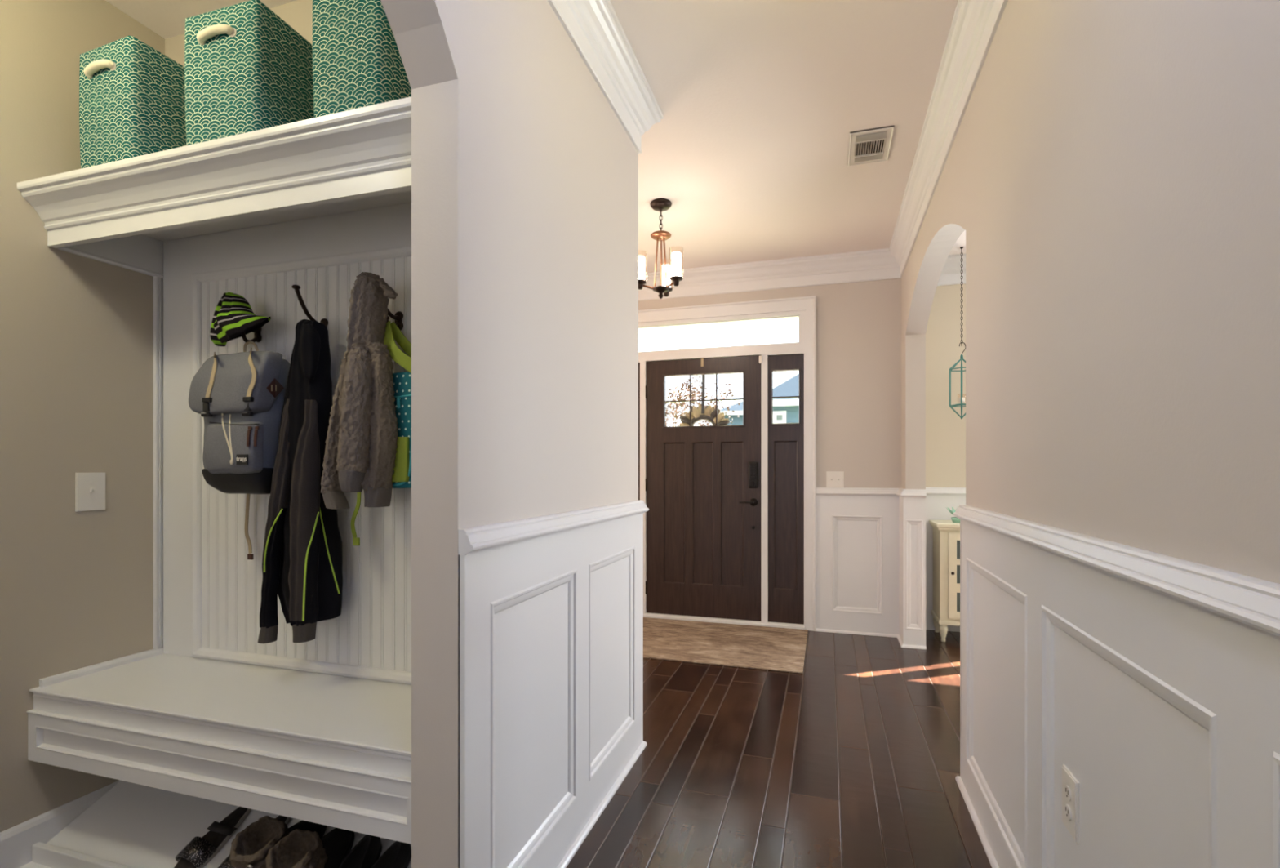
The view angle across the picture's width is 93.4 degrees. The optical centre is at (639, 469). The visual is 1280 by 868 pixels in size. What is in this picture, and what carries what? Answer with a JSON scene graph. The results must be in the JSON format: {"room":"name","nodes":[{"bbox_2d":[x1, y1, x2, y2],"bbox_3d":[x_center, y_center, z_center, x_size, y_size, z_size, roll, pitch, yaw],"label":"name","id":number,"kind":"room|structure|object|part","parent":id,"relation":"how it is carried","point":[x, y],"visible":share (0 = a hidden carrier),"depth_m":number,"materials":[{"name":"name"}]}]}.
{"room":"entrance hallway","nodes":[
{"label":"entrance hallway","id":0,"kind":"room"},
{"bbox_2d":[0,0,164,831],"bbox_3d":[-2.204,-0.180,0.658,0.100,2.700,3.345,0,0,17],"label":"wall","id":1,"kind":"structure","parent":0,"point":[77,331],"depth_m":1.85,"materials":[{"name":"beige paint"}]},
{"bbox_2d":[0,779,120,867],"bbox_3d":[-2.143,1.101,0.639,0.027,0.137,3.141,0,0,17],"label":"baseboard","id":2,"kind":"structure","parent":1,"relation":"attached to","point":[16,842],"depth_m":1.79,"materials":[{"name":"white paint"}]},
{"bbox_2d":[75,472,105,511],"bbox_3d":[-1.748,0.070,1.925,0.016,0.122,0.080,0,0,17],"label":"light switch","id":3,"kind":"object","parent":1,"relation":"attached to","point":[90,487],"visible":1,"depth_m":1.92,"materials":[{"name":"white plastic"}]},
{"bbox_2d":[164,0,312,66],"bbox_3d":[-1.022,-0.180,1.989,1.365,2.700,0.100,0,0,17],"label":"wall","id":4,"kind":"structure","parent":0,"point":[298,14],"depth_m":1.97,"materials":[{"name":"beige paint"}]},
{"bbox_2d":[17,96,411,248],"bbox_3d":[-1.098,-0.754,1.745,1.363,0.158,0.410,0,0,17],"label":"shelf","id":5,"kind":"object","parent":4,"relation":"attached to","point":[359,158],"visible":0.71,"depth_m":1.58,"materials":[{"name":"white paint"}]},
{"bbox_2d":[79,35,186,168],"bbox_3d":[-1.491,-1.025,1.853,0.249,0.385,0.319,0,0,20],"label":"storage basket","id":6,"kind":"object","parent":5,"relation":"on","point":[132,98],"visible":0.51,"depth_m":1.73,"materials":[{"name":"teal fabric"}]},
{"bbox_3d":[-1.542,-1.142,1.725,0.119,0.030,0.045,0,0,20],"label":"rope handle","id":7,"kind":"part","parent":6,"relation":"part of","materials":[{"name":"beige fabric"}]},
{"bbox_2d":[184,0,314,145],"bbox_3d":[-1.074,-1.026,1.719,0.267,0.385,0.319,0,0,16],"label":"storage basket","id":8,"kind":"object","parent":5,"relation":"on","point":[246,69],"visible":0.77,"depth_m":1.59,"materials":[{"name":"teal fabric"}]},
{"bbox_3d":[-1.115,-1.142,1.589,0.119,0.030,0.045,0,0,16],"label":"rope handle","id":9,"kind":"part","parent":8,"relation":"part of","materials":[{"name":"beige fabric"}]},
{"bbox_2d":[312,0,411,117],"bbox_3d":[-0.672,-1.050,1.602,0.239,0.435,0.329,0,0,21],"label":"storage basket","id":10,"kind":"object","parent":5,"relation":"on","point":[357,62],"visible":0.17,"depth_m":1.47,"materials":[{"name":"teal fabric"}]},
{"bbox_2d":[26,647,411,844],"bbox_3d":[-1.095,0.741,1.755,1.364,0.229,0.388,0,0,17],"label":"bench","id":11,"kind":"object","parent":4,"relation":"attached to","point":[332,750],"visible":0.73,"depth_m":1.61,"materials":[{"name":"white paint"}]},
{"bbox_3d":[-1.734,0.637,1.970,0.016,0.022,0.357,0,0,17],"label":"moulding","id":12,"kind":"part","parent":11,"relation":"part of","materials":[{"name":"white paint"}]},
{"bbox_3d":[-1.094,0.661,1.758,1.363,0.026,0.382,0,0,17],"label":"seat","id":13,"kind":"part","parent":11,"relation":"part of","materials":[{"name":"white paint"}]},
{"bbox_2d":[57,202,411,684],"bbox_3d":[-1.084,-0.079,1.792,1.364,1.452,0.312,0,0,17],"label":"beadboard","id":14,"kind":"object","parent":4,"relation":"attached to","point":[207,591],"visible":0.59,"depth_m":2.00,"materials":[{"name":"white paint"}]},
{"bbox_3d":[-1.726,-0.089,1.992,0.018,1.430,0.312,0,0,17],"label":"frame","id":15,"kind":"part","parent":14,"relation":"part of","materials":[{"name":"white paint"}]},
{"bbox_2d":[222,292,262,342],"bbox_3d":[-1.285,-0.484,1.947,0.030,0.144,0.120,0,0,17],"label":"coat hook","id":16,"kind":"object","parent":14,"relation":"attached to","point":[257,334],"visible":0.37,"depth_m":1.99,"materials":[{"name":"brown metal"}]},
{"bbox_2d":[189,341,288,559],"bbox_3d":[-1.221,-0.059,1.873,0.286,0.704,0.198,0,0,17],"label":"backpack","id":17,"kind":"object","parent":16,"relation":"hanging from","point":[239,397],"visible":0.94,"depth_m":1.80,"materials":[{"name":"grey fabric"}]},
{"bbox_3d":[-1.230,0.034,1.894,0.244,0.084,0.164,0,0,17],"label":"panel","id":18,"kind":"part","parent":17,"relation":"part of","materials":[{"name":"black fabric"}]},
{"bbox_3d":[-1.141,-0.097,1.759,0.013,0.059,0.012,0,0,17],"label":"zip pull","id":19,"kind":"part","parent":17,"relation":"part of","materials":[{"name":"brown leather"}]},
{"bbox_3d":[-1.125,-0.097,1.767,0.012,0.059,0.010,0,0,17],"label":"zip pull","id":20,"kind":"part","parent":17,"relation":"part of","materials":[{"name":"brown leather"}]},
{"bbox_2d":[209,291,271,346],"bbox_3d":[-1.255,-0.474,1.903,0.192,0.163,0.131,0,0,17],"label":"beanie","id":21,"kind":"object","parent":16,"relation":"hanging from","point":[233,315],"visible":0.99,"depth_m":1.87,"materials":[{"name":"fabric"}]},
{"bbox_3d":[-1.269,-0.452,1.999,0.030,0.060,0.008,0,0,17],"label":"plate","id":22,"kind":"part","parent":16,"relation":"part of","materials":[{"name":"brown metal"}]},
{"bbox_2d":[291,284,328,332],"bbox_3d":[-1.022,-0.484,1.865,0.030,0.144,0.120,0,0,17],"label":"coat hook","id":23,"kind":"object","parent":14,"relation":"attached to","point":[296,287],"visible":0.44,"depth_m":1.84,"materials":[{"name":"brown metal"}]},
{"bbox_2d":[257,318,343,643],"bbox_3d":[-1.036,0.036,1.829,0.242,0.974,0.170,0,0,17],"label":"jacket","id":24,"kind":"object","parent":23,"relation":"hanging from","point":[303,558],"visible":0.99,"depth_m":1.80,"materials":[{"name":"black fabric"}]},
{"bbox_3d":[-1.006,-0.452,1.917,0.030,0.060,0.008,0,0,17],"label":"plate","id":25,"kind":"part","parent":23,"relation":"part of","materials":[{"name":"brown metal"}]},
{"bbox_2d":[386,309,403,330],"bbox_3d":[-0.750,-0.484,1.780,0.030,0.144,0.120,0,0,17],"label":"coat hook","id":26,"kind":"object","parent":14,"relation":"attached to","point":[398,316],"visible":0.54,"depth_m":1.83,"materials":[{"name":"brown metal"}]},
{"bbox_2d":[320,271,398,509],"bbox_3d":[-0.811,-0.226,1.741,0.168,0.680,0.223,0,0,-42],"label":"hoodie","id":27,"kind":"object","parent":26,"relation":"hanging from","point":[361,443],"visible":0.99,"depth_m":1.69,"materials":[{"name":"grey fabric"}]},
{"bbox_2d":[346,271,389,353],"bbox_3d":[-0.789,-0.435,1.746,0.109,0.262,0.147,0,0,17],"label":"hood","id":28,"kind":"object","parent":27,"relation":"attached to","point":[368,304],"depth_m":1.70,"materials":[{"name":"grey fabric"}]},
{"bbox_2d":[351,320,411,545],"bbox_3d":[-0.697,-0.107,1.771,0.333,0.665,0.083,0,0,14],"label":"bag","id":29,"kind":"object","parent":26,"relation":"hanging from","point":[402,477],"visible":0.41,"depth_m":1.74,"materials":[{"name":"teal fabric"}]},
{"bbox_3d":[-0.734,-0.452,1.832,0.030,0.060,0.008,0,0,17],"label":"plate","id":30,"kind":"part","parent":26,"relation":"part of","materials":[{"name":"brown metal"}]},
{"bbox_2d":[380,0,638,867],"bbox_3d":[-0.947,-0.180,-0.265,0.120,2.700,5.930,0,0,17],"label":"wall","id":31,"kind":"structure","parent":0,"point":[525,174],"depth_m":1.48,"materials":[{"name":"beige paint"}]},
{"bbox_2d":[458,513,643,867],"bbox_3d":[-0.189,0.675,1.933,0.019,0.990,1.314,0,0,17],"label":"wainscoting","id":32,"kind":"structure","parent":31,"relation":"attached to","point":[551,627],"depth_m":1.70,"materials":[{"name":"white paint"}]},
{"bbox_2d":[457,500,648,555],"bbox_3d":[-0.385,0.158,2.004,0.472,0.055,1.336,0,0,17],"label":"trim","id":33,"kind":"structure","parent":31,"relation":"attached to","point":[474,540],"depth_m":1.60,"materials":[{"name":"white paint"}]},
{"bbox_2d":[557,741,647,867],"bbox_3d":[-0.389,1.161,2.002,0.465,0.018,1.329,0,0,17],"label":"baseboard","id":34,"kind":"structure","parent":31,"relation":"attached to","point":[567,858],"depth_m":2.05,"materials":[{"name":"white paint"}]},
{"bbox_2d":[547,0,662,153],"bbox_3d":[-1.949,-1.435,0.093,2.419,0.190,6.014,0,0,17],"label":"trim","id":35,"kind":"structure","parent":31,"relation":"attached to","point":[594,28],"depth_m":2.12,"materials":[{"name":"white paint"}]},
{"bbox_2d":[105,0,965,272],"bbox_3d":[0.511,-1.580,0.548,7.250,0.100,8.650,0,0,17],"label":"ceiling","id":36,"kind":"structure","parent":0,"point":[760,102],"depth_m":2.55,"materials":[{"name":"white paint"}]},
{"bbox_2d":[638,198,683,298],"bbox_3d":[0.129,-1.254,3.490,0.290,0.551,0.262,0,0,17],"label":"chandelier","id":37,"kind":"object","parent":36,"relation":"hanging from","point":[660,205],"visible":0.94,"depth_m":3.43,"materials":[{"name":"brown metal"}]},
{"bbox_3d":[0.001,-1.143,3.434,0.052,0.133,0.052,0,0,17],"label":"lamp shade","id":38,"kind":"part","parent":37,"relation":"part of","materials":[{"name":"white glass"}]},
{"bbox_3d":[0.046,-1.042,3.444,0.095,0.032,0.013,0,0,-13],"label":"arm","id":39,"kind":"part","parent":37,"relation":"part of","materials":[{"name":"orange metal"}]},
{"bbox_3d":[0.093,-1.188,3.449,0.030,0.286,0.010,0,0,-23],"label":"rod","id":40,"kind":"part","parent":37,"relation":"part of","materials":[{"name":"orange metal"}]},
{"bbox_3d":[0.120,-1.343,3.461,0.120,0.046,0.120,0,0,17],"label":"dish","id":41,"kind":"part","parent":37,"relation":"part of","materials":[{"name":"orange metal"}]},
{"bbox_3d":[0.120,-1.420,3.461,0.016,0.133,0.016,0,0,-28],"label":"chain","id":42,"kind":"part","parent":37,"relation":"part of","materials":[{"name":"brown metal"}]},
{"bbox_3d":[0.124,-1.188,3.491,0.010,0.286,0.030,0,0,7],"label":"rod","id":43,"kind":"part","parent":37,"relation":"part of","materials":[{"name":"orange metal"}]},
{"bbox_3d":[0.144,-1.188,3.443,0.029,0.286,0.009,0,0,37],"label":"rod","id":44,"kind":"part","parent":37,"relation":"part of","materials":[{"name":"orange metal"}]},
{"bbox_3d":[0.157,-1.143,3.578,0.052,0.133,0.052,0,0,17],"label":"lamp shade","id":45,"kind":"part","parent":37,"relation":"part of","materials":[{"name":"white glass"}]},
{"bbox_3d":[0.172,-1.042,3.405,0.013,0.032,0.095,0,0,-43],"label":"arm","id":46,"kind":"part","parent":37,"relation":"part of","materials":[{"name":"orange metal"}]},
{"bbox_3d":[0.203,-1.143,3.371,0.052,0.133,0.052,0,0,17],"label":"lamp shade","id":47,"kind":"part","parent":37,"relation":"part of","materials":[{"name":"white glass"}]},
{"bbox_2d":[848,124,894,165],"bbox_3d":[1.087,-1.524,2.853,0.187,0.013,0.305,0,0,17],"label":"ceiling vent","id":48,"kind":"object","parent":36,"relation":"in","point":[868,145],"visible":1,"depth_m":2.84,"materials":[{"name":"white plastic"}]},
{"bbox_2d":[949,246,965,418],"bbox_3d":[2.213,-0.938,4.149,0.164,1.182,0.168,0,0,17],"label":"candle lantern","id":49,"kind":"object","parent":36,"relation":"hanging from","point":[961,399],"visible":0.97,"depth_m":4.15,"materials":[{"name":"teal metal"}]},
{"bbox_3d":[2.213,-0.571,4.149,0.164,0.448,0.168,0,0,17],"label":"wire frame","id":50,"kind":"part","parent":49,"relation":"part of","materials":[{"name":"teal metal"}]},
{"bbox_2d":[958,397,964,402],"bbox_3d":[2.213,-0.486,4.149,0.060,0.068,0.060,0,0,17],"label":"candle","id":51,"kind":"object","parent":49,"relation":"on","point":[959,398],"depth_m":4.14,"materials":[{"name":"white wax"}]},
{"bbox_3d":[2.218,-1.157,4.148,0.043,0.745,0.024,0,0,17],"label":"chain","id":52,"kind":"part","parent":49,"relation":"part of","materials":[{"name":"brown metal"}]},
{"bbox_2d":[566,629,991,867],"bbox_3d":[0.590,1.175,0.549,7.431,0.006,8.599,0,0,17],"label":"floor","id":53,"kind":"structure","parent":0,"point":[695,796],"depth_m":2.37,"materials":[{"name":"brown wood"}]},
{"bbox_2d":[22,780,411,867],"bbox_3d":[-1.091,1.067,1.739,1.347,0.207,0.411,0,0,17],"label":"shoe shelf","id":54,"kind":"object","parent":53,"relation":"on","point":[131,824],"visible":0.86,"depth_m":1.80,"materials":[{"name":"white paint"}]},
{"bbox_3d":[-1.145,1.136,1.566,1.347,0.068,0.048,0,0,17],"label":"kick rail","id":55,"kind":"part","parent":54,"relation":"part of","materials":[{"name":"white paint"}]},
{"bbox_2d":[173,806,251,867],"bbox_3d":[-1.224,1.066,1.731,0.090,0.112,0.228,0,0,22],"label":"sandal","id":56,"kind":"object","parent":54,"relation":"on","point":[199,851],"visible":0.88,"depth_m":1.70,"materials":[{"name":"grey leather"}]},
{"bbox_2d":[217,814,290,867],"bbox_3d":[-1.077,1.067,1.683,0.090,0.112,0.228,0,0,21],"label":"sandal","id":57,"kind":"object","parent":54,"relation":"on","point":[226,863],"visible":0.1,"depth_m":1.62,"materials":[{"name":"black leather"}]},
{"bbox_2d":[227,817,326,867],"bbox_3d":[-0.958,1.025,1.624,0.116,0.190,0.272,0,0,27],"label":"boot","id":58,"kind":"object","parent":54,"relation":"on","point":[248,848],"visible":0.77,"depth_m":1.58,"materials":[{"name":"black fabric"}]},
{"bbox_2d":[262,827,354,867],"bbox_3d":[-0.846,1.030,1.579,0.115,0.189,0.271,0,0,21],"label":"shoe","id":59,"kind":"object","parent":54,"relation":"on","point":[300,849],"visible":0.98,"depth_m":1.56,"materials":[{"name":"brown leather"}]},
{"bbox_2d":[339,834,382,867],"bbox_3d":[-0.740,1.046,1.573,0.072,0.133,0.192,0,0,13],"label":"shoe","id":60,"kind":"object","parent":54,"relation":"on","point":[367,851],"visible":0.86,"depth_m":1.60,"materials":[{"name":"black leather"}]},
{"bbox_2d":[371,840,411,867],"bbox_3d":[-0.653,1.046,1.546,0.072,0.133,0.192,0,0,21],"label":"shoe","id":61,"kind":"object","parent":54,"relation":"on","point":[398,855],"visible":0.84,"depth_m":1.58,"materials":[{"name":"black leather"}]},
{"bbox_2d":[643,617,808,673],"bbox_3d":[0.290,1.164,4.154,1.642,0.010,0.955,0,0,17],"label":"entry rug","id":62,"kind":"object","parent":53,"relation":"on","point":[741,646],"visible":0.56,"depth_m":4.01,"materials":[{"name":"beige fabric"}]},
{"bbox_2d":[928,519,959,641],"bbox_3d":[2.381,0.767,4.127,0.688,0.806,0.348,0,0,17],"label":"base cabinet","id":63,"kind":"object","parent":53,"relation":"on","point":[945,611],"visible":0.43,"depth_m":4.08,"materials":[{"name":"paint"}]},
{"bbox_2d":[946,506,959,522],"bbox_3d":[2.188,0.312,4.152,0.152,0.103,0.120,0,0,17],"label":"succulent","id":64,"kind":"object","parent":63,"relation":"on","point":[954,519],"visible":0.3,"depth_m":4.13,"materials":[{"name":"green plant"}]},
{"bbox_3d":[2.209,0.714,4.032,0.264,0.577,0.018,0,0,17],"label":"door","id":65,"kind":"part","parent":63,"relation":"part of","materials":[{"name":"beige paint"}]},
{"bbox_2d":[951,516,959,522],"bbox_3d":[2.184,0.345,4.138,0.090,0.036,0.090,0,0,17],"label":"bowl","id":66,"kind":"object","parent":63,"relation":"on","point":[954,519],"depth_m":4.11,"materials":[{"name":"green ceramic"}]},
{"bbox_3d":[2.209,0.537,4.033,0.168,0.125,0.003,0,0,17],"label":"pane","id":67,"kind":"part","parent":63,"relation":"part of","materials":[{"name":"grey glass"}]},
{"bbox_3d":[2.209,0.703,4.033,0.168,0.125,0.003,0,0,17],"label":"pane","id":68,"kind":"part","parent":63,"relation":"part of","materials":[{"name":"grey glass"}]},
{"bbox_3d":[2.209,0.890,4.033,0.168,0.130,0.003,0,0,17],"label":"pane","id":69,"kind":"part","parent":63,"relation":"part of","materials":[{"name":"grey glass"}]},
{"bbox_2d":[638,278,965,488],"bbox_3d":[1.759,-0.180,4.466,7.100,2.700,0.425,0,0,17],"label":"wall","id":70,"kind":"structure","parent":0,"point":[859,323],"depth_m":4.35,"materials":[{"name":"beige paint"}]},
{"bbox_2d":[638,362,639,500],"bbox_3d":[-0.112,0.143,4.858,0.251,1.986,0.048,0,0,17],"label":"door frame","id":71,"kind":"structure","parent":70,"relation":"in","point":[638,362],"depth_m":4.81,"materials":[{"name":"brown wood"}]},
{"bbox_2d":[645,355,761,621],"bbox_3d":[0.468,0.140,4.644,0.913,1.993,0.112,0,0,17],"label":"door","id":72,"kind":"structure","parent":70,"relation":"in","point":[704,482],"depth_m":4.65,"materials":[{"name":"brown wood"}]},
{"bbox_2d":[701,357,703,366],"bbox_3d":[0.488,-0.822,4.676,0.020,0.083,0.055,0,0,17],"label":"hanger","id":73,"kind":"object","parent":72,"relation":"hanging from","point":[702,358],"visible":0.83,"depth_m":4.65,"materials":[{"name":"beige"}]},
{"bbox_2d":[679,374,729,426],"bbox_3d":[0.494,-0.436,4.752,0.427,0.698,0.089,0,0,17],"label":"wreath","id":74,"kind":"object","parent":73,"relation":"hanging from","point":[708,413],"visible":0.42,"depth_m":4.73,"materials":[{"name":"grey plant"}]},
{"bbox_3d":[0.812,0.245,4.515,0.129,0.060,0.070,0,0,17],"label":"handle","id":75,"kind":"part","parent":72,"relation":"part of","materials":[{"name":"black metal"}]},
{"bbox_2d":[759,355,762,363],"bbox_3d":[0.901,-0.823,4.509,0.022,0.055,0.024,0,0,17],"label":"sensor","id":76,"kind":"object","parent":72,"relation":"attached to","point":[761,356],"visible":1,"depth_m":4.50,"materials":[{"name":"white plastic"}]},
{"bbox_2d":[638,315,799,352],"bbox_3d":[0.485,-1.034,4.667,1.458,0.207,0.030,0,0,17],"label":"window","id":77,"kind":"structure","parent":70,"relation":"in","point":[793,316],"depth_m":4.59,"materials":[{"name":"white paint"}]},
{"bbox_2d":[638,310,805,629],"bbox_3d":[0.497,0.000,4.712,1.545,2.340,0.150,0,0,17],"label":"trim","id":78,"kind":"structure","parent":70,"relation":"attached to","point":[765,350],"depth_m":4.54,"materials":[{"name":"white paint"}]},
{"bbox_2d":[643,614,804,629],"bbox_3d":[0.490,1.159,4.697,1.540,0.022,0.170,0,0,17],"label":"trim","id":79,"kind":"structure","parent":70,"relation":"attached to","point":[644,615],"depth_m":4.56,"materials":[{"name":"white paint"}]},
{"bbox_2d":[638,295,816,631],"bbox_3d":[0.470,0.015,4.629,1.692,2.550,0.032,0,0,17],"label":"trim","id":80,"kind":"structure","parent":70,"relation":"attached to","point":[808,304],"depth_m":4.39,"materials":[{"name":"white paint"}]},
{"bbox_2d":[768,353,804,624],"bbox_3d":[1.085,0.143,4.485,0.259,1.986,0.048,0,0,17],"label":"sidelight","id":81,"kind":"object","parent":70,"relation":"in","point":[785,440],"depth_m":4.47,"materials":[{"name":"brown wood"}]},
{"bbox_2d":[826,471,844,487],"bbox_3d":[1.406,0.072,4.346,0.120,0.118,0.016,0,0,17],"label":"light switch","id":82,"kind":"object","parent":70,"relation":"attached to","point":[833,478],"visible":1,"depth_m":4.35,"materials":[{"name":"white plastic"}]},
{"bbox_2d":[816,494,898,634],"bbox_3d":[1.545,0.675,4.301,0.557,0.990,0.019,0,0,17],"label":"trim","id":83,"kind":"structure","parent":70,"relation":"attached to","point":[857,536],"depth_m":4.30,"materials":[{"name":"white paint"}]},
{"bbox_2d":[816,487,926,497],"bbox_3d":[1.571,0.158,4.155,0.693,0.055,0.282,0,0,17],"label":"trim","id":84,"kind":"structure","parent":70,"relation":"attached to","point":[904,493],"depth_m":4.25,"materials":[{"name":"white paint"}]},
{"bbox_2d":[816,628,926,648],"bbox_3d":[1.572,1.161,4.158,0.693,0.018,0.275,0,0,17],"label":"baseboard","id":85,"kind":"structure","parent":70,"relation":"attached to","point":[897,636],"depth_m":4.25,"materials":[{"name":"white paint"}]},
{"bbox_2d":[925,494,965,631],"bbox_3d":[2.500,0.675,4.292,0.980,0.990,0.016,0,0,17],"label":"trim","id":86,"kind":"structure","parent":70,"relation":"attached to","point":[936,505],"depth_m":4.40,"materials":[{"name":"white paint"}]},
{"bbox_2d":[925,487,965,495],"bbox_3d":[2.524,0.158,4.274,1.045,0.055,0.037,0,0,17],"label":"trim","id":87,"kind":"structure","parent":70,"relation":"attached to","point":[930,491],"depth_m":4.36,"materials":[{"name":"white paint"}]},
{"bbox_2d":[752,632,914,867],"bbox_3d":[0.514,1.203,0.557,7.250,0.054,8.670,0,0,17],"label":"floor seams","id":88,"kind":"structure","parent":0,"point":[833,633],"depth_m":2.34,"materials":[{"name":"black wood"}]},
{"bbox_2d":[901,0,1279,583],"bbox_3d":[0.685,-0.180,0.349,0.120,2.700,8.075,0,0,17],"label":"wall","id":89,"kind":"structure","parent":0,"point":[1110,174],"depth_m":1.05,"materials":[{"name":"beige paint"}]},
{"bbox_2d":[638,0,1007,301],"bbox_3d":[-1.085,-1.435,0.902,3.588,0.190,8.073,0,0,17],"label":"trim","id":90,"kind":"structure","parent":89,"relation":"attached to","point":[975,23],"depth_m":3.37,"materials":[{"name":"white paint"}]},
{"bbox_2d":[898,496,902,642],"bbox_3d":[1.783,0.675,4.100,0.016,0.990,0.229,0,0,17],"label":"trim","id":91,"kind":"structure","parent":89,"relation":"attached to","point":[900,499],"depth_m":4.11,"materials":[{"name":"white paint"}]},
{"bbox_2d":[902,497,925,645],"bbox_3d":[1.803,0.675,3.964,0.136,0.990,0.019,0,0,17],"label":"trim","id":92,"kind":"structure","parent":89,"relation":"attached to","point":[913,508],"depth_m":3.97,"materials":[{"name":"white paint"}]},
{"bbox_2d":[960,519,960,777],"bbox_3d":[1.265,0.675,2.238,0.136,0.990,0.016,0,0,17],"label":"trim","id":93,"kind":"structure","parent":89,"relation":"attached to","point":[960,519],"depth_m":2.26,"materials":[{"name":"white paint"}]},
{"bbox_2d":[955,775,999,867],"bbox_3d":[0.367,1.161,-0.619,0.150,0.018,6.033,0,0,17],"label":"baseboard","id":94,"kind":"structure","parent":89,"relation":"attached to","point":[991,857],"depth_m":1.97,"materials":[{"name":"white paint"}]},
{"bbox_2d":[1062,764,1079,844],"bbox_3d":[0.899,0.698,1.263,0.009,0.124,0.080,0,0,17],"label":"wall outlet","id":95,"kind":"object","parent":89,"relation":"attached to","point":[1070,785],"visible":1,"depth_m":1.25,"materials":[{"name":"white plastic"}]},
{"bbox_2d":[1064,785,1071,801],"bbox_3d":[0.896,0.678,1.264,0.003,0.029,0.033,0,0,17],"label":"socket","id":96,"kind":"object","parent":95,"relation":"attached to","point":[1068,788],"depth_m":1.26,"materials":[{"name":"white plastic"}]},
{"bbox_2d":[1064,804,1071,820],"bbox_3d":[0.896,0.718,1.264,0.003,0.029,0.033,0,0,17],"label":"socket","id":97,"kind":"object","parent":95,"relation":"attached to","point":[1068,807],"depth_m":1.26,"materials":[{"name":"white plastic"}]},
{"bbox_2d":[952,504,1279,639],"bbox_3d":[0.365,0.158,-0.615,0.157,0.055,6.040,0,0,17],"label":"trim","id":98,"kind":"structure","parent":89,"relation":"attached to","point":[1249,602],"depth_m":0.88,"materials":[{"name":"white paint"}]},
{"bbox_2d":[960,520,1279,867],"bbox_3d":[0.310,0.675,-0.619,0.019,0.990,6.003,0,0,17],"label":"wainscoting","id":99,"kind":"structure","parent":89,"relation":"attached to","point":[1164,712],"depth_m":1.09,"materials":[{"name":"white paint"}]},
{"label":"outside","id":100,"kind":"structure","parent":0,"visible":0},
{"bbox_3d":[14.327,1.545,45.969,120.000,0.150,83.700,0,0,17],"label":"ground","id":101,"kind":"structure","parent":100,"visible":0},
{"bbox_2d":[665,408,698,426],"bbox_3d":[0.349,-0.266,19.794,2.445,3.475,3.061,0,0,-28],"label":"autumn tree","id":102,"kind":"object","parent":101,"relation":"on","point":[666,424],"visible":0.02,"depth_m":19.01,"materials":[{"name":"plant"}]},
{"bbox_2d":[665,375,739,426],"bbox_3d":[0.785,-0.399,13.619,2.805,3.748,3.902,0,0,17],"label":"autumn tree","id":103,"kind":"object","parent":101,"relation":"on","point":[681,397],"visible":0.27,"depth_m":13.45,"materials":[{"name":"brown plant"}]},
{"bbox_2d":[720,401,742,425],"bbox_3d":[6.651,-1.305,33.530,3.520,5.550,8.920,0,0,17],"label":"house","id":104,"kind":"structure","parent":101,"relation":"on","point":[738,409],"depth_m":29.95,"materials":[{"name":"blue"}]},
{"bbox_2d":[773,373,798,422],"bbox_3d":[10.549,-1.272,21.840,11.920,5.484,8.920,0,0,17],"label":"house","id":105,"kind":"structure","parent":101,"relation":"on","point":[784,410],"depth_m":19.48,"materials":[{"name":"blue"}]},
{"bbox_3d":[4.510,-1.684,19.502,0.230,0.215,0.020,0,0,17],"label":"pane","id":106,"kind":"part","parent":105,"relation":"part of","materials":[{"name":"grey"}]},
{"bbox_3d":[4.531,-0.180,1.599,0.100,2.700,3.950,0,0,17],"label":"wall","id":107,"kind":"structure","parent":0,"visible":0},
{"bbox_2d":[937,253,965,285],"bbox_3d":[2.977,-1.435,2.137,3.183,0.190,3.848,0,0,17],"label":"trim","id":108,"kind":"structure","parent":107,"relation":"attached to","point":[951,273],"depth_m":4.35,"materials":[{"name":"white paint"}]}
]}

